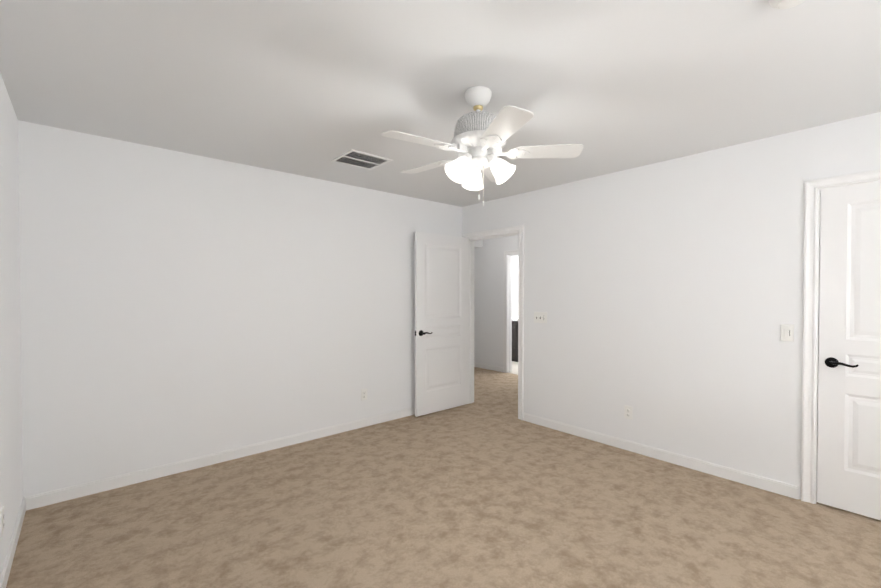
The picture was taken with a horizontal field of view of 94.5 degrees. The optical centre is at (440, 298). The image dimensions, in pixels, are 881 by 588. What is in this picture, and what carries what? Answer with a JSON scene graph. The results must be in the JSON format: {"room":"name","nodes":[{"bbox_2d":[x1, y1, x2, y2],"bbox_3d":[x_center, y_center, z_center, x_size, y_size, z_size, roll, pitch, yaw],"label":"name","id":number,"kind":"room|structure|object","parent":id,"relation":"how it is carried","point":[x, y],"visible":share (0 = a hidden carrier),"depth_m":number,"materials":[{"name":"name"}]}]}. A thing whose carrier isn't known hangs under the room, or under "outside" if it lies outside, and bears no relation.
{"room":"empty bedroom","nodes":[
{"label":"empty bedroom","id":0,"kind":"room"},
{"bbox_2d":[0,73,22,574],"bbox_3d":[-0.967,0.136,0.571,0.120,2.440,5.150,-1,1,-41],"label":"wall","id":1,"kind":"structure","parent":0,"point":[11,478],"depth_m":2.16,"materials":[{"name":"white paint"}]},
{"bbox_2d":[0,507,3,536],"bbox_3d":[-2.025,1.029,1.883,0.009,0.114,0.070,-1,1,-41],"label":"electrical outlet","id":2,"kind":"object","parent":1,"relation":"attached to","point":[1,521],"visible":0.98,"depth_m":1.87,"materials":[{"name":"white plastic"}]},
{"bbox_2d":[0,497,25,587],"bbox_3d":[-0.957,1.312,0.675,0.013,0.085,5.030,-1,1,-41],"label":"baseboard","id":3,"kind":"structure","parent":1,"relation":"attached to","point":[6,569],"depth_m":2.10,"materials":[{"name":"white paint"}]},
{"bbox_2d":[18,120,461,496],"bbox_3d":[-1.216,0.093,3.860,4.090,2.440,0.120,-1,1,-41],"label":"wall","id":4,"kind":"structure","parent":0,"point":[176,306],"depth_m":3.16,"materials":[{"name":"white paint"}]},
{"bbox_2d":[25,407,414,510],"bbox_3d":[-1.172,1.271,3.826,3.850,0.085,0.013,-1,1,-41],"label":"baseboard","id":5,"kind":"structure","parent":4,"relation":"attached to","point":[72,492],"depth_m":3.16,"materials":[{"name":"white paint"}]},
{"bbox_2d":[361,389,366,400],"bbox_3d":[-0.779,0.979,4.170,0.070,0.114,0.009,-1,1,-41],"label":"electrical outlet","id":6,"kind":"object","parent":4,"relation":"attached to","point":[363,394],"visible":1,"depth_m":4.16,"materials":[{"name":"white plastic"}]},
{"bbox_2d":[0,0,880,206],"bbox_3d":[0.484,-1.152,1.910,4.090,0.100,5.270,-1,1,-41],"label":"ceiling","id":7,"kind":"structure","parent":0,"point":[310,88],"depth_m":2.02,"materials":[{"name":"white paint"}]},
{"bbox_2d":[331,149,392,169],"bbox_3d":[-0.636,-1.115,3.283,0.370,0.008,0.340,-1,1,-41],"label":"ceiling vent","id":8,"kind":"object","parent":7,"relation":"in","point":[358,159],"visible":1,"depth_m":3.27,"materials":[{"name":"white metal"}]},
{"bbox_2d":[382,86,582,205],"bbox_3d":[0.174,-0.798,2.192,1.045,0.614,1.042,-1,1,-41],"label":"fan","id":9,"kind":"object","parent":7,"relation":"hanging from","point":[480,135],"visible":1,"depth_m":2.12,"materials":[{"name":"white plastic"}]},
{"bbox_2d":[768,0,805,8],"bbox_3d":[1.248,-1.073,1.444,0.134,0.044,0.134,-1,1,-41],"label":"smoke detector","id":10,"kind":"object","parent":7,"relation":"attached to","point":[781,4],"visible":0.94,"depth_m":1.46,"materials":[{"name":"white plastic"}]},
{"bbox_2d":[6,367,880,587],"bbox_3d":[0.363,1.347,3.534,6.010,0.060,7.820,-1,1,-41],"label":"floor carpet","id":11,"kind":"object","parent":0,"point":[487,488],"visible":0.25,"depth_m":2.42,"materials":[{"name":"beige carpet"}]},
{"bbox_2d":[474,235,517,366],"bbox_3d":[1.611,0.057,6.559,0.120,2.440,4.900,-1,1,-41],"label":"wall","id":12,"kind":"structure","parent":0,"point":[488,295],"depth_m":7.29,"materials":[{"name":"white paint"}]},
{"bbox_2d":[474,362,502,371],"bbox_3d":[0.555,1.220,7.674,0.013,0.085,1.613,-1,1,-41],"label":"baseboard","id":13,"kind":"structure","parent":12,"relation":"attached to","point":[489,367],"depth_m":7.32,"materials":[{"name":"white paint"}]},
{"bbox_2d":[503,250,517,372],"bbox_3d":[1.446,0.227,6.735,0.140,2.096,0.932,-1,1,-41],"label":"door frame","id":14,"kind":"structure","parent":12,"relation":"attached to","point":[509,312],"depth_m":7.02,"materials":[{"name":"white paint"}]},
{"bbox_2d":[508,361,517,374],"bbox_3d":[1.660,1.284,7.816,1.828,0.054,3.100,-1,1,-41],"label":"floor","id":15,"kind":"structure","parent":0,"point":[514,367],"depth_m":7.39,"materials":[{"name":"beige tile"}]},
{"bbox_2d":[512,320,515,361],"bbox_3d":[1.669,0.843,8.400,0.774,0.820,0.462,-1,1,-41],"label":"base cabinet","id":16,"kind":"object","parent":15,"relation":"on","point":[515,336],"depth_m":8.07,"materials":[{"name":"black"}]},
{"bbox_2d":[516,320,517,361],"bbox_3d":[1.974,0.847,8.053,0.774,0.820,0.462,-1,1,-41],"label":"base cabinet","id":17,"kind":"object","parent":15,"relation":"on","point":[516,320],"depth_m":8.01,"materials":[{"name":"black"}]},
{"bbox_2d":[512,255,517,311],"bbox_3d":[2.301,0.033,8.363,0.120,2.440,3.100,-1,1,-41],"label":"wall","id":18,"kind":"structure","parent":0,"point":[514,283],"depth_m":9.01,"materials":[{"name":"white paint"}]},
{"bbox_2d":[462,112,880,499],"bbox_3d":[1.975,0.101,3.237,0.120,2.440,5.030,-1,1,-41],"label":"wall","id":19,"kind":"structure","parent":0,"point":[667,296],"depth_m":3.21,"materials":[{"name":"white paint"}]},
{"bbox_2d":[415,231,468,416],"bbox_3d":[0.032,0.274,4.737,0.816,2.030,0.155,-1,1,-41],"label":"door leaf","id":20,"kind":"structure","parent":19,"relation":"in","point":[441,317],"depth_m":4.69,"materials":[{"name":"white paint"}]},
{"bbox_2d":[463,225,523,419],"bbox_3d":[0.635,0.253,4.764,0.157,2.096,0.922,-1,1,-41],"label":"door frame","id":21,"kind":"structure","parent":19,"relation":"attached to","point":[520,229],"depth_m":4.56,"materials":[{"name":"white paint"}]},
{"bbox_2d":[534,312,546,323],"bbox_3d":[1.028,0.193,4.210,0.018,0.114,0.162,-1,1,-41],"label":"light switch","id":22,"kind":"object","parent":19,"relation":"attached to","point":[540,317],"visible":1,"depth_m":4.21,"materials":[{"name":"white plastic"}]},
{"bbox_2d":[624,405,632,419],"bbox_3d":[1.633,0.987,3.540,0.009,0.114,0.070,-1,1,-41],"label":"electrical outlet","id":23,"kind":"object","parent":19,"relation":"attached to","point":[628,412],"visible":1,"depth_m":3.54,"materials":[{"name":"white plastic"}]},
{"bbox_2d":[524,413,798,499],"bbox_3d":[1.635,1.275,3.538,0.013,0.085,2.238,-1,1,-41],"label":"baseboard","id":24,"kind":"structure","parent":19,"relation":"attached to","point":[771,485],"depth_m":3.24,"materials":[{"name":"white paint"}]},
{"bbox_2d":[780,324,793,341],"bbox_3d":[2.328,0.228,2.736,0.013,0.114,0.070,-1,1,-41],"label":"light switch","id":25,"kind":"object","parent":19,"relation":"attached to","point":[786,332],"visible":1,"depth_m":2.73,"materials":[{"name":"white plastic"}]},
{"bbox_2d":[801,170,880,503],"bbox_3d":[2.732,0.284,2.365,0.140,2.096,0.932,-1,1,-41],"label":"door frame","id":26,"kind":"structure","parent":19,"relation":"attached to","point":[812,187],"depth_m":2.64,"materials":[{"name":"white paint"}]},
{"bbox_2d":[817,182,880,519],"bbox_3d":[2.708,0.312,2.345,0.155,2.018,0.783,-1,1,-41],"label":"door leaf","id":27,"kind":"structure","parent":19,"relation":"in","point":[849,428],"depth_m":2.52,"materials":[{"name":"white paint"}]},
{"bbox_3d":[0.935,-1.205,5.948,1.920,0.100,4.900,-1,1,-41],"label":"ceiling","id":28,"kind":"structure","parent":0,"visible":0},
{"bbox_2d":[474,240,482,248],"bbox_3d":[0.063,-1.056,7.533,0.900,0.240,1.130,-1,1,-41],"label":"soffit","id":29,"kind":"structure","parent":28,"relation":"attached to","point":[478,243],"depth_m":7.34,"materials":[{"name":"white paint"}]}
]}

